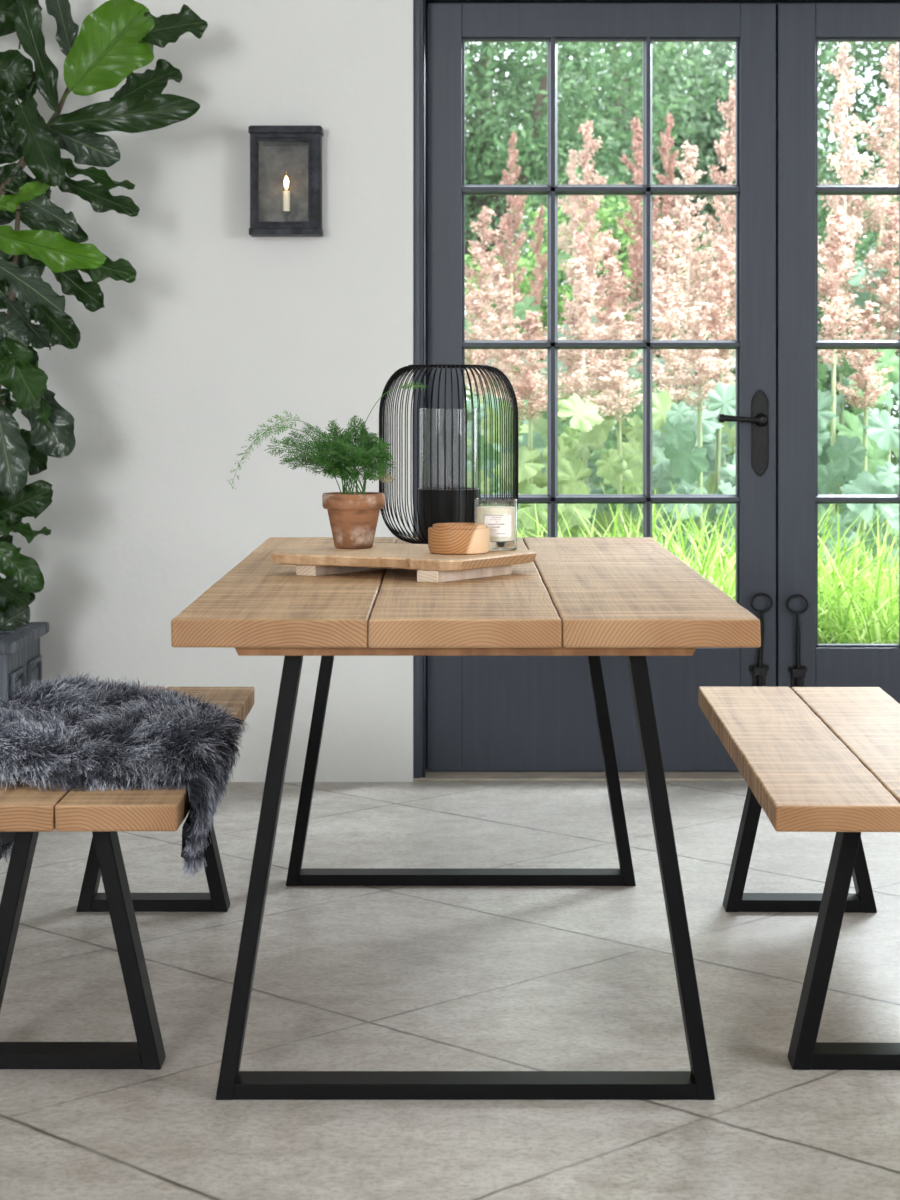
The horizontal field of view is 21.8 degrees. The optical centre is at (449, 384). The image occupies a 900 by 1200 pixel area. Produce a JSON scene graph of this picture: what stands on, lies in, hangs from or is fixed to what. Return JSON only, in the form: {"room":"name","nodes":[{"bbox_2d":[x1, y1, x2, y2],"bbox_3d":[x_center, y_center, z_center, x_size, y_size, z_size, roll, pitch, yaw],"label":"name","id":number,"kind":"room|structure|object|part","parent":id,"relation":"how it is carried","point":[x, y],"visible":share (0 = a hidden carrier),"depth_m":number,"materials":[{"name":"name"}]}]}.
{"room":"dining room","nodes":[
{"label":"dining room","id":0,"kind":"room"},
{"bbox_2d":[0,0,412,781],"bbox_3d":[0.250,-0.308,6.695,6.800,2.850,0.250,0,0,0],"label":"wall","id":1,"kind":"structure","parent":0,"point":[220,330],"depth_m":6.57,"materials":[{"name":"white paint"}]},
{"bbox_2d":[248,126,323,236],"bbox_3d":[-0.457,-0.569,6.520,0.203,0.303,0.099,0,0,0],"label":"wall lantern","id":2,"kind":"object","parent":1,"relation":"attached to","point":[286,161],"visible":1,"depth_m":6.49,"materials":[{"name":"black metal"}]},
{"bbox_3d":[-0.457,-0.567,6.567,0.187,0.292,0.006,0,0,0],"label":"plate","id":3,"kind":"part","parent":2,"relation":"part of","materials":[{"name":"silver metal"}]},
{"bbox_3d":[-0.457,-0.460,6.525,0.026,0.050,0.026,0,0,0],"label":"lamp arm","id":4,"kind":"part","parent":2,"relation":"part of","materials":[{"name":"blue metal"}]},
{"bbox_3d":[-0.362,-0.567,6.528,0.004,0.292,0.083,0,0,0],"label":"panel","id":5,"kind":"part","parent":2,"relation":"part of","materials":[{"name":"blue metal"}]},
{"bbox_2d":[413,769,744,780],"bbox_3d":[0.941,1.114,6.692,2.089,0.006,0.215,0,0,0],"label":"trim","id":6,"kind":"structure","parent":1,"relation":"attached to","point":[430,775],"depth_m":6.63,"materials":[{"name":"stone"}]},
{"bbox_2d":[427,3,775,770],"bbox_3d":[0.445,0.006,6.699,1.022,2.205,0.126,0,0,0],"label":"door","id":7,"kind":"structure","parent":1,"relation":"in","point":[485,713],"depth_m":6.70,"materials":[{"name":"grey wood"}]},
{"bbox_3d":[0.433,-1.047,6.725,0.798,0.098,0.050,0,0,0],"label":"rail","id":8,"kind":"part","parent":7,"relation":"part of","materials":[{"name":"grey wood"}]},
{"bbox_3d":[0.433,0.932,6.725,0.798,0.354,0.050,0,0,0],"label":"rail","id":9,"kind":"part","parent":7,"relation":"part of","materials":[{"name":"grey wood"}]},
{"bbox_3d":[0.827,0.095,6.650,0.129,0.027,0.027,0,0,0],"label":"lever","id":10,"kind":"part","parent":7,"relation":"part of","materials":[{"name":"black metal"}]},
{"bbox_3d":[0.887,0.846,6.685,0.054,0.090,0.030,0,0,0],"label":"guide plate","id":11,"kind":"part","parent":7,"relation":"part of","materials":[{"name":"black metal"}]},
{"bbox_3d":[0.889,0.138,6.697,0.046,0.246,0.005,0,0,0],"label":"lock plate","id":12,"kind":"part","parent":7,"relation":"part of","materials":[{"name":"black metal"}]},
{"bbox_3d":[0.892,0.100,6.668,0.040,0.040,0.056,0,0,0],"label":"handle","id":13,"kind":"part","parent":7,"relation":"part of","materials":[{"name":"black metal"}]},
{"bbox_3d":[0.891,0.623,6.678,0.066,0.058,0.008,0,0,0],"label":"ring pull","id":14,"kind":"part","parent":7,"relation":"part of","materials":[{"name":"black metal"}]},
{"bbox_2d":[413,0,899,777],"bbox_3d":[0.941,-0.014,6.695,2.089,2.262,0.190,0,0,0],"label":"trim","id":15,"kind":"structure","parent":1,"relation":"attached to","point":[419,6],"depth_m":6.61,"materials":[{"name":"grey wood"}]},
{"bbox_2d":[776,3,899,703],"bbox_3d":[1.448,0.006,6.710,1.013,2.205,0.080,0,0,0],"label":"door","id":16,"kind":"structure","parent":1,"relation":"in","point":[801,661],"depth_m":6.70,"materials":[{"name":"grey wood"}]},
{"bbox_3d":[0.994,0.627,6.678,0.066,0.058,0.008,0,0,0],"label":"ring pull","id":17,"kind":"part","parent":16,"relation":"part of","materials":[{"name":"black metal"}]},
{"bbox_3d":[0.997,0.850,6.685,0.054,0.090,0.030,0,0,0],"label":"guide plate","id":18,"kind":"part","parent":16,"relation":"part of","materials":[{"name":"black metal"}]},
{"bbox_3d":[1.449,-1.047,6.725,0.798,0.098,0.050,0,0,0],"label":"rail","id":19,"kind":"part","parent":16,"relation":"part of","materials":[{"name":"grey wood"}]},
{"bbox_3d":[1.449,0.932,6.725,0.798,0.354,0.050,0,0,0],"label":"rail","id":20,"kind":"part","parent":16,"relation":"part of","materials":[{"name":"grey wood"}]},
{"bbox_2d":[0,781,899,1199],"bbox_3d":[0.250,1.177,1.785,6.800,0.120,10.070,0,0,0],"label":"floor","id":21,"kind":"structure","parent":0,"point":[347,978],"depth_m":4.20,"materials":[{"name":"tile"}]},
{"bbox_2d":[0,0,207,701],"bbox_3d":[-1.148,-0.084,6.151,1.007,2.400,0.616,0,0,0],"label":"fiddle leaf fig","id":22,"kind":"object","parent":21,"relation":"on","point":[116,39],"visible":1,"depth_m":6.11,"materials":[{"name":"plant"}]},
{"bbox_3d":[-1.124,0.888,6.072,0.012,0.297,0.167,0,0,0],"label":"panel moulding","id":23,"kind":"part","parent":22,"relation":"part of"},
{"bbox_3d":[-1.124,0.888,6.317,0.012,0.297,0.167,0,0,0],"label":"panel moulding","id":24,"kind":"part","parent":22,"relation":"part of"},
{"bbox_2d":[0,686,254,1069],"bbox_3d":[-0.632,0.892,4.434,0.401,0.451,1.468,0,0,0],"label":"bench","id":25,"kind":"object","parent":21,"relation":"on","point":[24,811],"visible":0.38,"depth_m":3.81,"materials":[{"name":"brown wood"}]},
{"bbox_3d":[-0.734,0.913,3.844,0.116,0.408,0.072,0,0,0],"label":"leg","id":26,"kind":"part","parent":25,"relation":"part of","materials":[{"name":"black metal"}]},
{"bbox_3d":[-0.734,0.913,4.984,0.116,0.408,0.072,0,0,0],"label":"leg","id":27,"kind":"part","parent":25,"relation":"part of","materials":[{"name":"black metal"}]},
{"bbox_2d":[0,675,246,880],"bbox_3d":[-0.655,0.759,4.308,0.557,0.398,1.177,0,0,-2],"label":"fur throw","id":28,"kind":"object","parent":25,"relation":"on","point":[85,734],"visible":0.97,"depth_m":4.01,"materials":[{"name":"grey fur"}]},
{"bbox_3d":[-0.530,0.913,3.844,0.116,0.408,0.072,0,0,0],"label":"leg","id":29,"kind":"part","parent":25,"relation":"part of","materials":[{"name":"black metal"}]},
{"bbox_3d":[-0.530,0.913,4.984,0.116,0.408,0.072,0,0,0],"label":"leg","id":30,"kind":"part","parent":25,"relation":"part of","materials":[{"name":"black metal"}]},
{"bbox_2d":[171,537,760,1099],"bbox_3d":[0.024,0.737,4.512,0.900,0.761,1.920,0,0,0],"label":"dining table","id":31,"kind":"object","parent":21,"relation":"on","point":[593,598],"visible":0.8,"depth_m":3.66,"materials":[{"name":"brown wood"}]},
{"bbox_3d":[-0.299,0.767,3.682,0.135,0.700,0.072,0,0,0],"label":"leg","id":32,"kind":"part","parent":31,"relation":"part of","materials":[{"name":"black metal"}]},
{"bbox_3d":[-0.299,0.767,5.240,0.135,0.700,0.072,0,0,0],"label":"leg","id":33,"kind":"part","parent":31,"relation":"part of","materials":[{"name":"black metal"}]},
{"bbox_2d":[271,543,535,582],"bbox_3d":[-0.073,0.335,4.428,0.437,0.042,0.360,0,0,29],"label":"serving board","id":34,"kind":"object","parent":31,"relation":"on","point":[319,561],"visible":0.97,"depth_m":4.31,"materials":[{"name":"brown wood"}]},
{"bbox_2d":[229,381,425,548],"bbox_3d":[-0.227,0.153,4.496,0.369,0.322,0.193,0,0,15],"label":"potted fern","id":35,"kind":"object","parent":34,"relation":"on","point":[353,516],"visible":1,"depth_m":4.47,"materials":[{"name":"plant"}]},
{"bbox_2d":[322,492,384,548],"bbox_3d":[-0.186,0.262,4.508,0.121,0.105,0.121,0,0,0],"label":"pot","id":36,"kind":"object","parent":35,"relation":"attached to","point":[353,516],"depth_m":4.47,"materials":[{"name":"ceramic"}]},
{"bbox_2d":[428,523,489,554],"bbox_3d":[0.017,0.287,4.372,0.117,0.054,0.117,0,0,0],"label":"wooden bowl","id":37,"kind":"object","parent":34,"relation":"on","point":[443,538],"visible":1,"depth_m":4.33,"materials":[{"name":"brown wood"}]},
{"bbox_2d":[475,499,516,550],"bbox_3d":[0.087,0.266,4.452,0.081,0.097,0.082,0,0,0],"label":"candle jar","id":38,"kind":"object","parent":34,"relation":"on","point":[501,521],"visible":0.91,"depth_m":4.42,"materials":[{"name":"clear glass"}]},
{"bbox_2d":[379,364,517,543],"bbox_3d":[-0.003,0.155,5.242,0.313,0.402,0.313,0,0,0],"label":"wire lantern","id":39,"kind":"object","parent":31,"relation":"on","point":[435,505],"visible":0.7,"depth_m":5.18,"materials":[{"name":"black metal"}]},
{"bbox_3d":[0.347,0.767,5.240,0.135,0.700,0.072,0,0,0],"label":"leg","id":40,"kind":"part","parent":31,"relation":"part of","materials":[{"name":"black metal"}]},
{"bbox_3d":[0.347,0.767,3.682,0.135,0.700,0.072,0,0,0],"label":"leg","id":41,"kind":"part","parent":31,"relation":"part of","materials":[{"name":"black metal"}]},
{"bbox_2d":[698,686,899,1069],"bbox_3d":[0.733,0.892,4.429,0.402,0.451,1.468,0,0,1],"label":"bench","id":42,"kind":"object","parent":21,"relation":"on","point":[814,759],"visible":1,"depth_m":4.14,"materials":[{"name":"brown wood"}]},
{"bbox_3d":[0.643,0.913,4.981,0.116,0.408,0.072,0,0,1],"label":"leg","id":43,"kind":"part","parent":42,"relation":"part of","materials":[{"name":"black metal"}]},
{"bbox_3d":[0.617,0.913,3.841,0.116,0.408,0.072,0,0,1],"label":"leg","id":44,"kind":"part","parent":42,"relation":"part of","materials":[{"name":"black metal"}]},
{"bbox_3d":[0.847,0.913,4.977,0.116,0.408,0.072,0,0,1],"label":"leg","id":45,"kind":"part","parent":42,"relation":"part of","materials":[{"name":"black metal"}]},
{"label":"outside","id":46,"kind":"structure","parent":0,"visible":0},
{"bbox_3d":[4.000,1.297,20.415,32.000,0.240,27.170,0,0,0],"label":"ground","id":47,"kind":"structure","parent":46,"visible":0},
{"bbox_2d":[465,206,525,470],"bbox_3d":[0.093,0.219,9.606,0.541,1.918,0.527,0,0,0],"label":"flowering plant","id":48,"kind":"object","parent":47,"relation":"on","point":[489,236],"visible":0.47,"depth_m":9.60,"materials":[{"name":"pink plant"}]},
{"bbox_3d":[0.120,0.481,9.622,0.031,1.393,0.071,0,0,13],"label":"stem","id":49,"kind":"part","parent":48,"relation":"part of","materials":[{"name":"green plant"}]},
{"bbox_2d":[465,130,537,472],"bbox_3d":[0.287,-0.013,10.977,0.607,2.380,0.536,0,0,35],"label":"flowering plant","id":50,"kind":"object","parent":47,"relation":"on","point":[509,234],"visible":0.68,"depth_m":10.99,"materials":[{"name":"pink plant"}]},
{"bbox_3d":[0.278,0.325,11.008,0.036,1.704,0.046,0,0,0],"label":"stem","id":51,"kind":"part","parent":50,"relation":"part of","materials":[{"name":"plant"}]},
{"bbox_2d":[465,263,558,531],"bbox_3d":[0.194,0.357,8.785,0.465,1.641,0.561,0,0,-30],"label":"flowering plant","id":52,"kind":"object","parent":47,"relation":"on","point":[494,319],"visible":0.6,"depth_m":8.76,"materials":[{"name":"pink plant"}]},
{"bbox_2d":[474,203,558,483],"bbox_3d":[0.360,0.184,10.379,0.596,1.987,0.517,0,0,0],"label":"flowering plant","id":53,"kind":"object","parent":47,"relation":"on","point":[540,426],"visible":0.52,"depth_m":10.39,"materials":[{"name":"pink plant"}]},
{"bbox_3d":[0.372,0.433,10.409,0.046,1.490,0.044,0,0,0],"label":"stem","id":54,"kind":"part","parent":53,"relation":"part of","materials":[{"name":"pink plant"}]},
{"bbox_2d":[467,310,604,537],"bbox_3d":[0.266,0.456,8.268,0.543,1.444,0.604,0,0,0],"label":"flowering plant","id":55,"kind":"object","parent":47,"relation":"on","point":[571,468],"visible":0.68,"depth_m":8.21,"materials":[{"name":"green plant"}]},
{"bbox_3d":[0.285,0.595,8.290,0.025,1.165,0.084,0,0,0],"label":"stem","id":56,"kind":"part","parent":55,"relation":"part of","materials":[{"name":"green plant"}]},
{"bbox_2d":[501,255,642,536],"bbox_3d":[0.441,0.347,8.706,0.506,1.662,0.541,0,0,-17],"label":"flowering plant","id":57,"kind":"object","parent":47,"relation":"on","point":[578,271],"visible":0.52,"depth_m":8.67,"materials":[{"name":"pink plant"}]},
{"bbox_3d":[0.509,0.556,8.696,0.032,1.242,0.071,0,0,19],"label":"stem","id":58,"kind":"part","parent":57,"relation":"part of","materials":[{"name":"green plant"}]},
{"bbox_2d":[512,150,639,463],"bbox_3d":[0.562,0.071,10.191,0.578,2.213,0.564,0,0,0],"label":"flowering plant","id":59,"kind":"object","parent":47,"relation":"on","point":[520,307],"visible":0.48,"depth_m":10.17,"materials":[{"name":"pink plant"}]},
{"bbox_3d":[0.550,0.246,10.186,0.028,1.863,0.090,0,0,8],"label":"stem","id":60,"kind":"part","parent":59,"relation":"part of","materials":[{"name":"pink plant"}]},
{"bbox_2d":[465,181,710,471],"bbox_3d":[0.250,0.022,13.193,2.139,2.315,2.080,0,0,-28],"label":"leafy shrub","id":61,"kind":"object","parent":47,"relation":"on","point":[524,287],"visible":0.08,"depth_m":12.92,"materials":[{"name":"green plant"}]},
{"bbox_2d":[538,120,652,523],"bbox_3d":[0.570,0.040,9.612,0.507,2.275,0.515,0,0,0],"label":"flowering plant","id":62,"kind":"object","parent":47,"relation":"on","point":[590,211],"visible":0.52,"depth_m":9.60,"materials":[{"name":"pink plant"}]},
{"bbox_2d":[465,42,732,349],"bbox_3d":[-0.051,-1.494,15.516,3.118,5.349,3.893,0,0,-39],"label":"broadleaf tree","id":63,"kind":"object","parent":47,"relation":"on","point":[483,166],"visible":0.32,"depth_m":15.34,"materials":[{"name":"green plant"}]},
{"bbox_2d":[472,161,734,473],"bbox_3d":[1.016,-0.067,13.716,2.009,2.494,2.146,0,0,37],"label":"leafy shrub","id":64,"kind":"object","parent":47,"relation":"on","point":[610,182],"visible":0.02,"depth_m":13.44,"materials":[{"name":"green plant"}]},
{"bbox_2d":[538,310,675,536],"bbox_3d":[0.566,0.456,8.294,0.561,1.444,0.574,0,0,38],"label":"flowering plant","id":65,"kind":"object","parent":47,"relation":"on","point":[617,465],"visible":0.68,"depth_m":8.28,"materials":[{"name":"green plant"}]},
{"bbox_3d":[0.605,0.595,8.322,0.025,1.165,0.069,0,0,0],"label":"stem","id":66,"kind":"part","parent":65,"relation":"part of","materials":[{"name":"green plant"}]},
{"bbox_2d":[541,235,677,539],"bbox_3d":[0.608,0.303,8.849,0.570,1.750,0.515,0,0,-36],"label":"flowering plant","id":67,"kind":"object","parent":47,"relation":"on","point":[609,302],"visible":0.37,"depth_m":8.88,"materials":[{"name":"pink plant"}]},
{"bbox_2d":[600,116,674,443],"bbox_3d":[0.773,0.018,9.870,0.556,2.318,0.485,0,0,0],"label":"flowering plant","id":68,"kind":"object","parent":47,"relation":"on","point":[636,257],"visible":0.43,"depth_m":9.90,"materials":[{"name":"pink plant"}]},
{"bbox_3d":[0.775,0.368,9.909,0.039,1.618,0.044,0,0,0],"label":"stem","id":69,"kind":"part","parent":68,"relation":"part of","materials":[{"name":"pink plant"}]},
{"bbox_2d":[600,113,708,507],"bbox_3d":[0.907,0.001,9.946,0.512,2.352,0.454,0,0,19],"label":"flowering plant","id":70,"kind":"object","parent":47,"relation":"on","point":[670,164],"visible":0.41,"depth_m":9.99,"materials":[{"name":"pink plant"}]},
{"bbox_2d":[592,215,734,536],"bbox_3d":[0.874,0.268,8.766,0.700,1.818,0.451,0,0,0],"label":"flowering plant","id":71,"kind":"object","parent":47,"relation":"on","point":[671,318],"visible":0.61,"depth_m":8.76,"materials":[{"name":"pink plant"}]},
{"bbox_3d":[0.842,0.513,8.790,0.030,1.329,0.081,0,0,13],"label":"stem","id":72,"kind":"part","parent":71,"relation":"part of","materials":[{"name":"plant"}]},
{"bbox_2d":[465,42,886,337],"bbox_3d":[1.387,-1.374,20.155,5.005,5.108,3.595,0,0,-33],"label":"broadleaf tree","id":73,"kind":"object","parent":47,"relation":"on","point":[719,59],"visible":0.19,"depth_m":19.59,"materials":[{"name":"green plant"}]},
{"bbox_2d":[622,141,734,551],"bbox_3d":[0.948,0.101,9.333,0.541,2.153,0.465,0,0,0],"label":"flowering plant","id":74,"kind":"object","parent":47,"relation":"on","point":[686,249],"visible":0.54,"depth_m":9.28,"materials":[{"name":"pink plant"}]},
{"bbox_3d":[0.957,0.398,9.309,0.029,1.558,0.044,0,0,0],"label":"stem","id":75,"kind":"part","parent":74,"relation":"part of","materials":[{"name":"plant"}]},
{"bbox_2d":[652,301,734,574],"bbox_3d":[0.901,0.438,8.284,0.581,1.480,0.537,0,0,0],"label":"flowering plant","id":76,"kind":"object","parent":47,"relation":"on","point":[676,458],"visible":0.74,"depth_m":8.25,"materials":[{"name":"green plant"}]},
{"bbox_3d":[0.889,0.578,8.309,0.025,1.200,0.044,0,0,0],"label":"stem","id":77,"kind":"part","parent":76,"relation":"part of","materials":[{"name":"green plant"}]},
{"bbox_2d":[493,480,898,643],"bbox_3d":[1.294,0.745,8.066,5.014,0.884,2.333,0,0,0],"label":"grass","id":78,"kind":"structure","parent":47,"relation":"on","point":[846,619],"depth_m":7.50,"materials":[{"name":"green plant"}]},
{"bbox_2d":[657,80,734,561],"bbox_3d":[1.076,-0.036,9.455,0.561,2.427,0.587,0,0,0],"label":"flowering plant","id":79,"kind":"object","parent":47,"relation":"on","point":[728,218],"visible":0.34,"depth_m":9.49,"materials":[{"name":"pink plant"}]},
{"bbox_3d":[1.117,0.349,9.509,0.054,1.657,0.044,0,0,0],"label":"stem","id":80,"kind":"part","parent":79,"relation":"part of","materials":[{"name":"plant"}]},
{"bbox_2d":[658,236,734,557],"bbox_3d":[0.999,0.306,8.739,0.472,1.743,0.545,0,0,0],"label":"flowering plant","id":81,"kind":"object","parent":47,"relation":"on","point":[722,300],"visible":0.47,"depth_m":8.76,"materials":[{"name":"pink plant"}]},
{"bbox_3d":[1.004,0.516,8.790,0.030,1.323,0.085,0,0,-12],"label":"stem","id":82,"kind":"part","parent":81,"relation":"part of","materials":[{"name":"green plant"}]},
{"bbox_2d":[594,59,897,457],"bbox_3d":[2.605,-0.890,21.479,3.384,4.140,3.807,0,0,-8],"label":"broadleaf tree","id":83,"kind":"object","parent":47,"relation":"on","point":[713,211],"visible":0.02,"depth_m":20.06,"materials":[{"name":"green plant"}]},
{"bbox_2d":[652,224,898,555],"bbox_3d":[2.048,0.099,13.533,1.987,2.162,1.658,0,0,-29],"label":"leafy shrub","id":84,"kind":"object","parent":47,"relation":"on","point":[826,384],"visible":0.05,"depth_m":13.23,"materials":[{"name":"green plant"}]},
{"bbox_2d":[721,42,898,410],"bbox_3d":[3.757,-1.414,16.834,4.126,5.188,3.406,0,0,-10],"label":"broadleaf tree","id":85,"kind":"object","parent":47,"relation":"on","point":[859,55],"visible":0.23,"depth_m":16.65,"materials":[{"name":"green plant"}]},
{"bbox_2d":[818,301,898,600],"bbox_3d":[1.476,0.438,8.290,0.582,1.480,0.518,0,0,0],"label":"flowering plant","id":86,"kind":"object","parent":47,"relation":"on","point":[848,456],"visible":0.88,"depth_m":8.26,"materials":[{"name":"green plant"}]},
{"bbox_3d":[1.471,0.578,8.309,0.039,1.200,0.044,0,0,0],"label":"stem","id":87,"kind":"part","parent":86,"relation":"part of","materials":[{"name":"green plant"}]},
{"bbox_2d":[818,209,898,574],"bbox_3d":[1.442,0.259,8.668,0.529,1.837,0.461,0,0,15],"label":"flowering plant","id":88,"kind":"object","parent":47,"relation":"on","point":[876,456],"visible":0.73,"depth_m":8.69,"materials":[{"name":"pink plant"}]},
{"bbox_3d":[1.427,0.469,8.716,0.036,1.417,0.056,0,0,0],"label":"stem","id":89,"kind":"part","parent":88,"relation":"part of","materials":[{"name":"green plant"}]},
{"bbox_2d":[818,42,898,544],"bbox_3d":[1.469,-0.080,9.006,0.516,2.515,0.514,0,0,21],"label":"flowering plant","id":90,"kind":"object","parent":47,"relation":"on","point":[846,80],"visible":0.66,"depth_m":8.98,"materials":[{"name":"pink plant"}]},
{"bbox_3d":[1.506,0.287,8.996,0.026,1.780,0.072,0,0,0],"label":"stem","id":91,"kind":"part","parent":90,"relation":"part of","materials":[{"name":"plant"}]},
{"bbox_2d":[818,43,898,544],"bbox_3d":[1.573,-0.072,9.000,0.556,2.500,0.489,0,0,-25],"label":"flowering plant","id":92,"kind":"object","parent":47,"relation":"on","point":[878,202],"visible":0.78,"depth_m":8.98,"materials":[{"name":"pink plant"}]},
{"bbox_3d":[1.618,0.190,9.009,0.133,1.975,0.044,0,0,0],"label":"stem","id":93,"kind":"part","parent":92,"relation":"part of","materials":[{"name":"green plant"}]},
{"bbox_2d":[818,143,898,473],"bbox_3d":[3.067,-0.051,12.579,2.543,2.461,1.978,0,0,0],"label":"leafy shrub","id":94,"kind":"object","parent":47,"relation":"on","point":[870,237],"visible":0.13,"depth_m":12.19,"materials":[{"name":"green plant"}]},
{"bbox_2d":[819,201,898,570],"bbox_3d":[1.661,0.236,8.877,0.570,1.883,0.524,0,0,28],"label":"flowering plant","id":95,"kind":"object","parent":47,"relation":"on","point":[889,258],"visible":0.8,"depth_m":8.89,"materials":[{"name":"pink plant"}]},
{"bbox_3d":[1.670,0.446,8.916,0.036,1.463,0.058,0,0,0],"label":"stem","id":96,"kind":"part","parent":95,"relation":"part of","materials":[{"name":"green plant"}]}
]}

